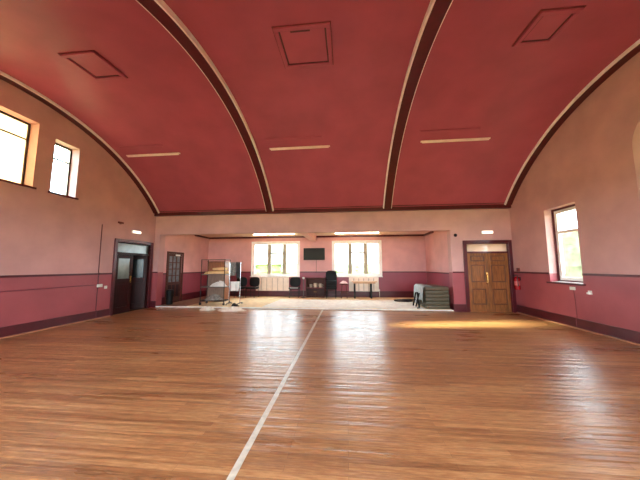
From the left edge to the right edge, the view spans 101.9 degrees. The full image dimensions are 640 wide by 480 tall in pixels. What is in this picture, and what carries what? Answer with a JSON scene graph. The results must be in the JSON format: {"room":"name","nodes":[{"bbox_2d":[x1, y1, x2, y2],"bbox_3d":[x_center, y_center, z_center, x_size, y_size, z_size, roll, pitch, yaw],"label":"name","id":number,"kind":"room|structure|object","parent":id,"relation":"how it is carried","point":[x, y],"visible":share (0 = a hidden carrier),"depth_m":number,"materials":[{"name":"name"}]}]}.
{"room":"community hall","nodes":[
{"label":"community hall","id":0,"kind":"room"},
{"bbox_2d":[0,79,155,327],"bbox_3d":[-7.140,-1.018,4.558,0.400,6.400,11.200,-1,-6,6],"label":"wall","id":1,"kind":"structure","parent":0,"point":[42,232],"depth_m":6.69,"materials":[{"name":"paint"}]},
{"bbox_2d":[0,110,36,188],"bbox_3d":[-6.973,-2.076,5.596,0.335,1.620,1.370,-1,-6,6],"label":"window","id":2,"kind":"structure","parent":1,"relation":"in","point":[14,132],"depth_m":5.99,"materials":[{"name":"glass"}]},
{"bbox_2d":[0,285,93,291],"bbox_3d":[-7.017,0.883,3.404,0.022,0.022,8.530,-1,-6,6],"label":"conduit","id":3,"kind":"object","parent":1,"relation":"attached to","point":[83,285],"visible":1,"depth_m":6.32,"materials":[{"name":"purple plastic"}]},
{"bbox_2d":[0,308,109,338],"bbox_3d":[-6.976,1.773,3.525,0.060,0.235,9.160,-1,-6,6],"label":"baseboard","id":4,"kind":"structure","parent":1,"relation":"attached to","point":[14,330],"depth_m":6.42,"materials":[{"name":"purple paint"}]},
{"bbox_2d":[0,273,111,277],"bbox_3d":[-6.997,0.587,3.650,0.022,0.050,9.160,-1,-6,6],"label":"trim","id":5,"kind":"structure","parent":1,"relation":"attached to","point":[42,275],"depth_m":6.44,"materials":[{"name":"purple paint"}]},
{"bbox_2d":[48,143,78,199],"bbox_3d":[-6.843,-1.848,6.883,0.335,1.430,0.710,-1,-6,6],"label":"window","id":6,"kind":"structure","parent":1,"relation":"in","point":[68,163],"depth_m":7.13,"materials":[{"name":"wood"}]},
{"bbox_2d":[0,71,159,213],"bbox_3d":[-6.730,-2.482,5.730,0.223,2.042,8.897,-1,-6,6],"label":"trim","id":7,"kind":"structure","parent":1,"relation":"attached to","point":[3,76],"depth_m":7.27,"materials":[{"name":"red paint"}]},
{"bbox_2d":[95,224,102,316],"bbox_3d":[-6.573,0.895,7.738,0.057,2.750,0.042,-1,-6,6],"label":"cable","id":8,"kind":"object","parent":1,"relation":"attached to","point":[102,224],"visible":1,"depth_m":7.73,"materials":[{"name":"red paint"}]},
{"bbox_2d":[109,238,153,315],"bbox_3d":[-6.776,1.240,9.026,0.682,2.430,1.660,-1,-6,6],"label":"door","id":9,"kind":"structure","parent":1,"relation":"in","point":[130,286],"depth_m":8.95,"materials":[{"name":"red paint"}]},
{"bbox_2d":[161,235,208,302],"bbox_3d":[-6.130,1.196,11.856,0.300,3.500,3.300,-1,-6,6],"label":"wall","id":10,"kind":"structure","parent":0,"point":[195,249],"depth_m":11.98,"materials":[{"name":"paint"}]},
{"bbox_2d":[165,251,183,303],"bbox_3d":[-6.080,1.548,10.844,0.109,2.090,1.060,-1,-6,6],"label":"door","id":11,"kind":"structure","parent":10,"relation":"in","point":[174,276],"depth_m":10.91,"materials":[{"name":"brown wood"}]},
{"bbox_2d":[161,290,206,304],"bbox_3d":[-5.962,2.541,11.700,0.030,0.290,3.300,-1,-6,6],"label":"baseboard","id":12,"kind":"structure","parent":10,"relation":"attached to","point":[187,296],"depth_m":11.97,"materials":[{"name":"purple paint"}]},
{"bbox_2d":[156,296,453,311],"bbox_3d":[-0.703,2.728,11.002,11.230,0.250,3.600,-1,-6,6],"label":"floor","id":13,"kind":"structure","parent":0,"point":[194,300],"depth_m":10.18,"materials":[{"name":"brown wood"}]},
{"bbox_2d":[166,290,173,304],"bbox_3d":[-5.924,2.246,10.241,0.284,0.575,0.281,-1,-6,6],"label":"waste bin","id":14,"kind":"object","parent":13,"relation":"on","point":[169,293],"visible":1,"depth_m":10.14,"materials":[{"name":"black plastic"}]},
{"bbox_2d":[188,296,451,309],"bbox_3d":[-0.096,2.585,10.911,9.500,0.012,3.390,-1,-6,6],"label":"carpet","id":15,"kind":"object","parent":13,"relation":"on","point":[253,301],"visible":0.36,"depth_m":11.49,"materials":[{"name":"beige carpet"}]},
{"bbox_2d":[199,259,230,304],"bbox_3d":[-4.097,1.638,10.202,1.030,1.740,0.536,-1,-6,6],"label":"trolley","id":16,"kind":"object","parent":15,"relation":"on","point":[224,274],"visible":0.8,"depth_m":10.00,"materials":[{"name":"black metal"}]},
{"bbox_2d":[204,294,222,300],"bbox_3d":[-4.123,2.219,10.130,0.781,0.227,0.422,-1,-6,6],"label":"blanket","id":17,"kind":"object","parent":16,"relation":"on","point":[212,297],"visible":0.97,"depth_m":10.06,"materials":[{"name":"fabric"}]},
{"bbox_2d":[210,280,225,286],"bbox_3d":[-3.973,1.701,10.190,0.687,0.230,0.370,-1,-6,6],"label":"linens","id":18,"kind":"object","parent":16,"relation":"on","point":[220,283],"visible":0.96,"depth_m":10.07,"materials":[{"name":"white fabric"}]},
{"bbox_2d":[208,270,228,273],"bbox_3d":[-3.998,1.268,10.231,0.707,0.140,0.416,-1,-6,6],"label":"seat cushion","id":19,"kind":"object","parent":16,"relation":"on","point":[218,271],"visible":0.91,"depth_m":10.04,"materials":[{"name":"beige fabric"}]},
{"bbox_2d":[213,267,227,269],"bbox_3d":[-3.929,1.127,10.238,0.499,0.120,0.374,0,-6,1],"label":"seat cushion","id":20,"kind":"object","parent":19,"relation":"on","point":[217,268],"visible":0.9,"depth_m":10.05,"materials":[{"name":"beige fabric"}]},
{"bbox_2d":[207,261,229,300],"bbox_3d":[-4.396,1.770,11.226,0.820,1.690,0.505,-1,-6,6],"label":"tall cabinet","id":21,"kind":"object","parent":15,"relation":"on","point":[212,279],"visible":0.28,"depth_m":11.05,"materials":[{"name":"brown wood"}]},
{"bbox_2d":[226,262,242,304],"bbox_3d":[-3.304,1.682,10.078,0.480,1.623,0.494,-1,-6,6],"label":"rail","id":22,"kind":"object","parent":15,"relation":"on","point":[229,262],"visible":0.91,"depth_m":10.08,"materials":[{"name":"silver metal"}]},
{"bbox_2d":[230,262,235,275],"bbox_3d":[-3.394,1.129,10.152,0.201,0.520,0.115,-1,-6,6],"label":"garment","id":23,"kind":"object","parent":22,"relation":"hanging from","point":[233,264],"visible":1,"depth_m":10.13,"materials":[{"name":"fabric"}]},
{"bbox_2d":[230,281,239,290],"bbox_3d":[-3.295,1.790,10.062,0.341,0.366,0.124,-1,-6,6],"label":"towel","id":24,"kind":"object","parent":22,"relation":"hanging from","point":[234,286],"visible":1,"depth_m":10.04,"materials":[{"name":"fabric"}]},
{"bbox_2d":[236,262,240,277],"bbox_3d":[-3.190,1.172,10.119,0.164,0.626,0.133,-1,-6,6],"label":"garment","id":25,"kind":"object","parent":22,"relation":"hanging from","point":[237,263],"visible":1,"depth_m":10.12,"materials":[{"name":"grey fabric"}]},
{"bbox_2d":[234,277,246,295],"bbox_3d":[-3.869,2.289,12.640,0.524,0.951,0.522,0,-6,0],"label":"padded chair","id":26,"kind":"object","parent":15,"relation":"on","point":[243,279],"visible":0.57,"depth_m":12.83,"materials":[{"name":"black fabric"}]},
{"bbox_2d":[245,277,259,297],"bbox_3d":[-3.254,2.276,12.530,0.524,0.951,0.522,-1,-6,12],"label":"padded chair","id":27,"kind":"object","parent":15,"relation":"on","point":[254,281],"visible":1,"depth_m":12.70,"materials":[{"name":"black fabric"}]},
{"bbox_2d":[289,277,300,297],"bbox_3d":[-1.215,2.262,12.447,0.524,0.951,0.524,0,-6,3],"label":"padded chair","id":28,"kind":"object","parent":15,"relation":"on","point":[295,282],"visible":1,"depth_m":12.62,"materials":[{"name":"black fabric"}]},
{"bbox_2d":[305,278,325,297],"bbox_3d":[-0.208,2.277,12.451,0.960,0.915,0.446,-1,-6,6],"label":"sideboard","id":29,"kind":"object","parent":15,"relation":"on","point":[311,292],"visible":1,"depth_m":12.27,"materials":[{"name":"brown wood"}]},
{"bbox_2d":[262,299,423,308],"bbox_3d":[0.924,2.464,10.296,5.853,0.095,2.330,-1,-6,6],"label":"rug","id":30,"kind":"object","parent":15,"relation":"on","point":[305,303],"depth_m":10.13,"materials":[{"name":"beige carpet"}]},
{"bbox_2d":[413,292,419,308],"bbox_3d":[3.424,2.115,9.172,0.184,0.520,0.817,-1,-6,9],"label":"folding stand","id":31,"kind":"object","parent":30,"relation":"on","point":[418,294],"visible":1,"depth_m":9.22,"materials":[{"name":"black metal"}]},
{"bbox_2d":[340,283,347,297],"bbox_3d":[1.122,2.356,12.071,0.360,0.676,0.360,-1,-6,6],"label":"round stool","id":32,"kind":"object","parent":15,"relation":"on","point":[341,292],"visible":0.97,"depth_m":11.95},
{"bbox_2d":[351,281,376,298],"bbox_3d":[2.057,2.304,12.084,1.160,0.775,0.440,-1,-6,6],"label":"side table","id":33,"kind":"object","parent":15,"relation":"on","point":[354,282],"visible":1,"depth_m":11.92,"materials":[{"name":"beige wood"}]},
{"bbox_2d":[419,302,449,308],"bbox_3d":[4.090,2.359,9.510,0.784,0.127,1.352,-1,-6,6],"label":"mat","id":34,"kind":"object","parent":15,"relation":"on","point":[420,303],"visible":0.57,"depth_m":8.86,"materials":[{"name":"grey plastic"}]},
{"bbox_2d":[419,300,449,304],"bbox_3d":[4.086,2.236,9.539,0.784,0.117,1.352,-1,-6,6],"label":"mat","id":35,"kind":"object","parent":34,"relation":"on","point":[423,302],"visible":0.57,"depth_m":8.88,"materials":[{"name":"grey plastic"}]},
{"bbox_2d":[423,297,448,301],"bbox_3d":[4.085,2.112,9.551,0.784,0.127,1.352,-1,-6,6],"label":"mat","id":36,"kind":"object","parent":35,"relation":"on","point":[424,298],"visible":0.52,"depth_m":8.89,"materials":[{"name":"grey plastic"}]},
{"bbox_2d":[423,293,448,297],"bbox_3d":[4.092,1.983,9.546,0.784,0.122,1.352,-1,-6,6],"label":"mat","id":37,"kind":"object","parent":36,"relation":"on","point":[424,294],"visible":0.51,"depth_m":8.89,"materials":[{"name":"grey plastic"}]},
{"bbox_2d":[423,290,448,293],"bbox_3d":[4.094,1.864,9.588,0.784,0.117,1.352,-1,-6,6],"label":"mat","id":38,"kind":"object","parent":37,"relation":"on","point":[424,291],"visible":0.59,"depth_m":8.94,"materials":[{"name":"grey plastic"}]},
{"bbox_2d":[423,284,448,289],"bbox_3d":[4.088,1.742,9.594,0.784,0.122,1.352,-1,-6,5],"label":"mat","id":39,"kind":"object","parent":38,"relation":"on","point":[432,286],"visible":0.8,"depth_m":8.95,"materials":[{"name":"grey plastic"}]},
{"bbox_2d":[414,284,429,303],"bbox_3d":[3.778,2.019,9.618,0.363,0.725,1.202,-1,-6,6],"label":"sheet","id":40,"kind":"object","parent":39,"relation":"on","point":[418,288],"visible":0.8,"depth_m":9.50,"materials":[{"name":"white fabric"}]},
{"bbox_3d":[0.530,2.233,12.206,0.524,0.951,0.521,-1,-6,6],"label":"padded chair","id":41,"kind":"object","parent":15,"relation":"on","visible":0},
{"bbox_2d":[326,282,336,295],"bbox_3d":[0.528,2.127,12.205,0.524,0.951,0.522,0,-6,3],"label":"padded chair","id":42,"kind":"object","parent":41,"relation":"on","point":[328,286],"visible":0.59,"depth_m":11.96,"materials":[{"name":"black plastic"}]},
{"bbox_2d":[326,278,336,293],"bbox_3d":[0.528,2.022,12.204,0.524,0.951,0.522,-1,-6,6],"label":"padded chair","id":43,"kind":"object","parent":42,"relation":"on","point":[336,278],"visible":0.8,"depth_m":11.95,"materials":[{"name":"black plastic"}]},
{"bbox_2d":[326,271,336,291],"bbox_3d":[0.526,1.916,12.203,0.524,0.951,0.522,0,-6,3],"label":"padded chair","id":44,"kind":"object","parent":43,"relation":"on","point":[331,276],"visible":0.96,"depth_m":12.38,"materials":[{"name":"black plastic"}]},
{"bbox_2d":[201,231,429,236],"bbox_3d":[-0.531,-0.426,11.615,11.530,0.150,3.600,-1,-6,6],"label":"ceiling","id":45,"kind":"structure","parent":0,"point":[379,233],"depth_m":12.50,"materials":[{"name":"white paint"}]},
{"bbox_2d":[300,233,315,241],"bbox_3d":[-0.471,-0.224,11.437,0.260,0.290,3.300,-1,-6,6],"label":"beam","id":46,"kind":"structure","parent":45,"relation":"attached to","point":[310,236],"depth_m":11.18,"materials":[{"name":"paint"}]},
{"bbox_2d":[208,236,426,290],"bbox_3d":[-0.364,1.309,13.085,11.530,3.500,0.300,-1,-6,6],"label":"wall","id":47,"kind":"structure","parent":0,"point":[399,253],"depth_m":12.84,"materials":[{"name":"paint"}]},
{"bbox_2d":[256,277,288,290],"bbox_3d":[-2.347,2.326,12.961,1.722,0.942,0.129,-1,-6,6],"label":"panel radiator","id":48,"kind":"object","parent":47,"relation":"attached to","point":[266,283],"visible":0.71,"depth_m":12.91,"materials":[{"name":"beige metal"}]},
{"bbox_2d":[258,277,288,277],"bbox_3d":[-2.375,1.873,13.004,1.654,0.032,0.084,-1,-6,6],"label":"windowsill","id":49,"kind":"structure","parent":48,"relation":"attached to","point":[258,277],"depth_m":12.96,"materials":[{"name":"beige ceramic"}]},
{"bbox_2d":[250,241,299,276],"bbox_3d":[-2.261,0.965,13.159,2.530,1.790,0.260,-1,-6,6],"label":"window","id":50,"kind":"structure","parent":47,"relation":"in","point":[269,255],"depth_m":13.20,"materials":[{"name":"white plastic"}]},
{"bbox_2d":[163,271,448,273],"bbox_3d":[-0.542,1.423,11.273,10.930,0.050,3.300,-1,-6,6],"label":"trim","id":51,"kind":"structure","parent":47,"relation":"attached to","point":[388,271],"depth_m":12.44,"materials":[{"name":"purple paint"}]},
{"bbox_2d":[195,231,433,238],"bbox_3d":[-0.447,-0.225,12.444,10.930,0.080,1.300,-1,-6,6],"label":"crown molding","id":52,"kind":"structure","parent":47,"relation":"attached to","point":[430,232],"depth_m":12.94,"materials":[{"name":"red paint"}]},
{"bbox_2d":[304,248,324,259],"bbox_3d":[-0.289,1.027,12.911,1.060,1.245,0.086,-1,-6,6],"label":"television","id":53,"kind":"object","parent":47,"relation":"attached to","point":[309,253],"visible":1,"depth_m":12.90,"materials":[{"name":"black metal"}]},
{"bbox_2d":[230,290,413,297],"bbox_3d":[-0.377,2.640,12.782,10.930,0.290,0.030,-1,-6,6],"label":"baseboard","id":54,"kind":"structure","parent":47,"relation":"attached to","point":[406,294],"depth_m":12.64,"materials":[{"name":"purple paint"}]},
{"bbox_2d":[332,240,382,276],"bbox_3d":[1.799,0.913,12.758,2.450,1.790,0.260,-1,-6,6],"label":"window","id":55,"kind":"structure","parent":47,"relation":"in","point":[364,242],"depth_m":12.80,"materials":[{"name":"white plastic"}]},
{"bbox_2d":[349,277,379,296],"bbox_3d":[2.135,2.269,12.518,1.472,0.942,0.129,-1,-6,6],"label":"panel radiator","id":56,"kind":"object","parent":47,"relation":"attached to","point":[359,287],"visible":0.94,"depth_m":12.47,"materials":[{"name":"beige metal"}]},
{"bbox_2d":[0,308,639,479],"bbox_3d":[-0.498,1.994,3.708,13.010,0.202,10.950,-1,-6,6],"label":"floor","id":57,"kind":"structure","parent":0,"point":[146,393],"depth_m":2.98,"materials":[{"name":"brown wood"}]},
{"bbox_2d":[200,306,214,310],"bbox_3d":[-3.970,2.396,9.209,0.552,0.152,0.357,-1,-6,11],"label":"sheet","id":58,"kind":"object","parent":57,"relation":"on","point":[205,308],"visible":1,"depth_m":9.12,"materials":[{"name":"white fabric"}]},
{"bbox_2d":[218,306,246,311],"bbox_3d":[-3.058,2.372,9.006,1.070,0.154,0.374,0,-6,3],"label":"sheet","id":59,"kind":"object","parent":57,"relation":"on","point":[232,308],"visible":1,"depth_m":8.92,"materials":[{"name":"white fabric"}]},
{"bbox_2d":[0,0,639,212],"bbox_3d":[-0.415,-2.570,5.133,12.950,2.326,9.381,-1,-6,6],"label":"ceiling","id":60,"kind":"structure","parent":0,"point":[473,76],"depth_m":5.89,"materials":[{"name":"red paint"}]},
{"bbox_2d":[58,50,127,80],"bbox_3d":[-4.577,-3.526,5.290,0.756,0.097,0.776,-1,-6,6],"label":"ceiling hatch","id":61,"kind":"object","parent":60,"relation":"attached to","point":[90,62],"visible":1,"depth_m":5.24,"materials":[{"name":"red paint"}]},
{"bbox_2d":[126,152,179,156],"bbox_3d":[-5.212,-2.687,8.115,1.780,0.141,0.060,-1,-6,6],"label":"light","id":62,"kind":"object","parent":60,"relation":"attached to","point":[171,153],"visible":1,"depth_m":8.09,"materials":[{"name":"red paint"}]},
{"bbox_2d":[269,144,329,150],"bbox_3d":[-0.605,-2.746,7.660,1.800,0.141,0.060,-1,-6,6],"label":"light","id":63,"kind":"object","parent":60,"relation":"attached to","point":[320,146],"visible":1,"depth_m":7.63,"materials":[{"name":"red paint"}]},
{"bbox_2d":[271,21,333,68],"bbox_3d":[-0.271,-3.581,4.834,1.006,0.116,1.006,-1,-6,6],"label":"ceiling hatch","id":64,"kind":"object","parent":60,"relation":"attached to","point":[306,44],"visible":1,"depth_m":4.76,"materials":[{"name":"red paint"}]},
{"bbox_2d":[420,128,480,132],"bbox_3d":[3.498,-2.958,7.005,1.550,0.054,0.065,-1,-6,6],"label":"strip","id":65,"kind":"object","parent":60,"relation":"attached to","point":[462,129],"visible":1,"depth_m":6.99,"materials":[{"name":"red paint"}]},
{"bbox_2d":[420,136,490,142],"bbox_3d":[3.754,-2.801,7.229,1.850,0.141,0.060,-1,-6,6],"label":"light","id":66,"kind":"object","parent":60,"relation":"attached to","point":[479,138],"visible":1,"depth_m":7.21,"materials":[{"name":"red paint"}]},
{"bbox_2d":[512,5,585,46],"bbox_3d":[3.871,-3.633,4.455,0.656,0.094,0.736,-1,-6,6],"label":"ceiling hatch","id":67,"kind":"object","parent":60,"relation":"attached to","point":[547,24],"visible":1,"depth_m":4.41,"materials":[{"name":"red paint"}]},
{"bbox_2d":[151,208,516,312],"bbox_3d":[0.052,-0.512,9.595,13.710,6.400,0.300,-1,-6,6],"label":"wall","id":68,"kind":"structure","parent":0,"point":[468,224],"depth_m":9.33,"materials":[{"name":"paint"}]},
{"bbox_2d":[150,301,155,307],"bbox_3d":[-6.276,2.411,9.762,0.210,0.250,0.025,-1,-6,6],"label":"baseboard","id":69,"kind":"structure","parent":68,"relation":"attached to","point":[152,303],"depth_m":9.75,"materials":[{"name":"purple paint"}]},
{"bbox_2d":[136,0,273,210],"bbox_3d":[-2.276,-2.526,5.288,0.282,2.069,8.897,-1,-6,6],"label":"trim","id":70,"kind":"structure","parent":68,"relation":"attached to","point":[158,9],"depth_m":5.41,"materials":[{"name":"red paint"}]},
{"bbox_2d":[155,306,453,310],"bbox_3d":[-0.843,2.432,9.238,10.705,0.038,0.042,-1,-6,6],"label":"trim","id":71,"kind":"structure","parent":68,"relation":"attached to","point":[155,306],"depth_m":9.13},
{"bbox_2d":[154,203,510,216],"bbox_3d":[0.029,-1.116,9.438,12.910,0.230,0.140,-1,-6,6],"label":"crown molding","id":72,"kind":"structure","parent":68,"relation":"attached to","point":[494,205],"depth_m":9.34,"materials":[{"name":"red paint"}]},
{"bbox_2d":[383,0,452,208],"bbox_3d":[1.924,-2.579,4.874,0.292,2.069,8.897,-1,-6,6],"label":"trim","id":73,"kind":"structure","parent":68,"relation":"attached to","point":[436,12],"depth_m":5.54,"materials":[{"name":"red paint"}]},
{"bbox_2d":[450,303,466,311],"bbox_3d":[4.697,2.288,8.828,0.405,0.250,0.325,-1,-6,6],"label":"baseboard","id":74,"kind":"structure","parent":68,"relation":"attached to","point":[456,307],"depth_m":8.67,"materials":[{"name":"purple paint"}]},
{"bbox_2d":[481,231,492,233],"bbox_3d":[5.681,-0.265,8.816,0.370,0.110,0.075,-1,-6,6],"label":"emergency light","id":75,"kind":"object","parent":68,"relation":"attached to","point":[482,232],"visible":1,"depth_m":8.79,"materials":[{"name":"white plastic"}]},
{"bbox_2d":[462,240,516,312],"bbox_3d":[5.671,1.210,8.834,1.560,2.390,0.342,-1,-6,6],"label":"door","id":76,"kind":"structure","parent":68,"relation":"in","point":[488,269],"depth_m":8.72,"materials":[{"name":"brown wood"}]},
{"bbox_2d":[425,231,449,297],"bbox_3d":[5.045,1.054,10.752,0.300,3.500,3.300,-1,-6,6],"label":"wall","id":77,"kind":"structure","parent":0,"point":[436,245],"depth_m":10.83,"materials":[{"name":"paint"}]},
{"bbox_2d":[509,52,639,331],"bbox_3d":[6.104,-1.185,3.250,0.400,6.400,11.200,-1,-6,6],"label":"wall","id":78,"kind":"structure","parent":0,"point":[591,163],"depth_m":5.87,"materials":[{"name":"paint"}]},
{"bbox_2d":[512,274,520,289],"bbox_3d":[6.337,1.351,8.357,0.202,0.487,0.163,3,-7,-30],"label":"fire extinguisher","id":79,"kind":"object","parent":78,"relation":"attached to","point":[517,279],"visible":1,"depth_m":8.30,"materials":[{"name":"red paint"}]},
{"bbox_2d":[546,204,585,285],"bbox_3d":[6.368,0.121,6.715,0.330,2.025,1.120,-1,-6,6],"label":"window","id":80,"kind":"structure","parent":78,"relation":"in","point":[555,220],"depth_m":7.04,"materials":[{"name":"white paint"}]},
{"bbox_2d":[504,39,639,204],"bbox_3d":[5.895,-2.642,4.483,0.223,2.042,8.897,-1,-6,6],"label":"trim","id":81,"kind":"structure","parent":78,"relation":"attached to","point":[633,49],"depth_m":6.34,"materials":[{"name":"red paint"}]},
{"bbox_2d":[514,272,639,277],"bbox_3d":[5.913,0.514,3.245,0.022,0.050,10.900,-1,-6,6],"label":"trim","id":82,"kind":"structure","parent":78,"relation":"attached to","point":[583,274],"depth_m":5.72,"materials":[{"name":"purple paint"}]},
{"bbox_2d":[516,305,639,345],"bbox_3d":[5.897,1.692,3.124,0.060,0.250,10.900,-1,-6,6],"label":"baseboard","id":83,"kind":"structure","parent":78,"relation":"attached to","point":[629,336],"depth_m":6.04,"materials":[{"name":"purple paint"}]},
{"label":"outside","id":84,"kind":"structure","parent":0,"visible":0},
{"bbox_3d":[0.500,2.452,4.748,120.000,0.300,130.000,-1,-6,6],"label":"lawn","id":85,"kind":"structure","parent":84,"visible":0},
{"bbox_2d":[255,263,378,273],"bbox_3d":[0.266,3.203,22.626,24.238,2.399,1.740,-1,-6,6],"label":"hedge","id":86,"kind":"object","parent":85,"relation":"on","point":[260,268],"visible":0.06,"depth_m":21.96,"materials":[{"name":"green plant"}]},
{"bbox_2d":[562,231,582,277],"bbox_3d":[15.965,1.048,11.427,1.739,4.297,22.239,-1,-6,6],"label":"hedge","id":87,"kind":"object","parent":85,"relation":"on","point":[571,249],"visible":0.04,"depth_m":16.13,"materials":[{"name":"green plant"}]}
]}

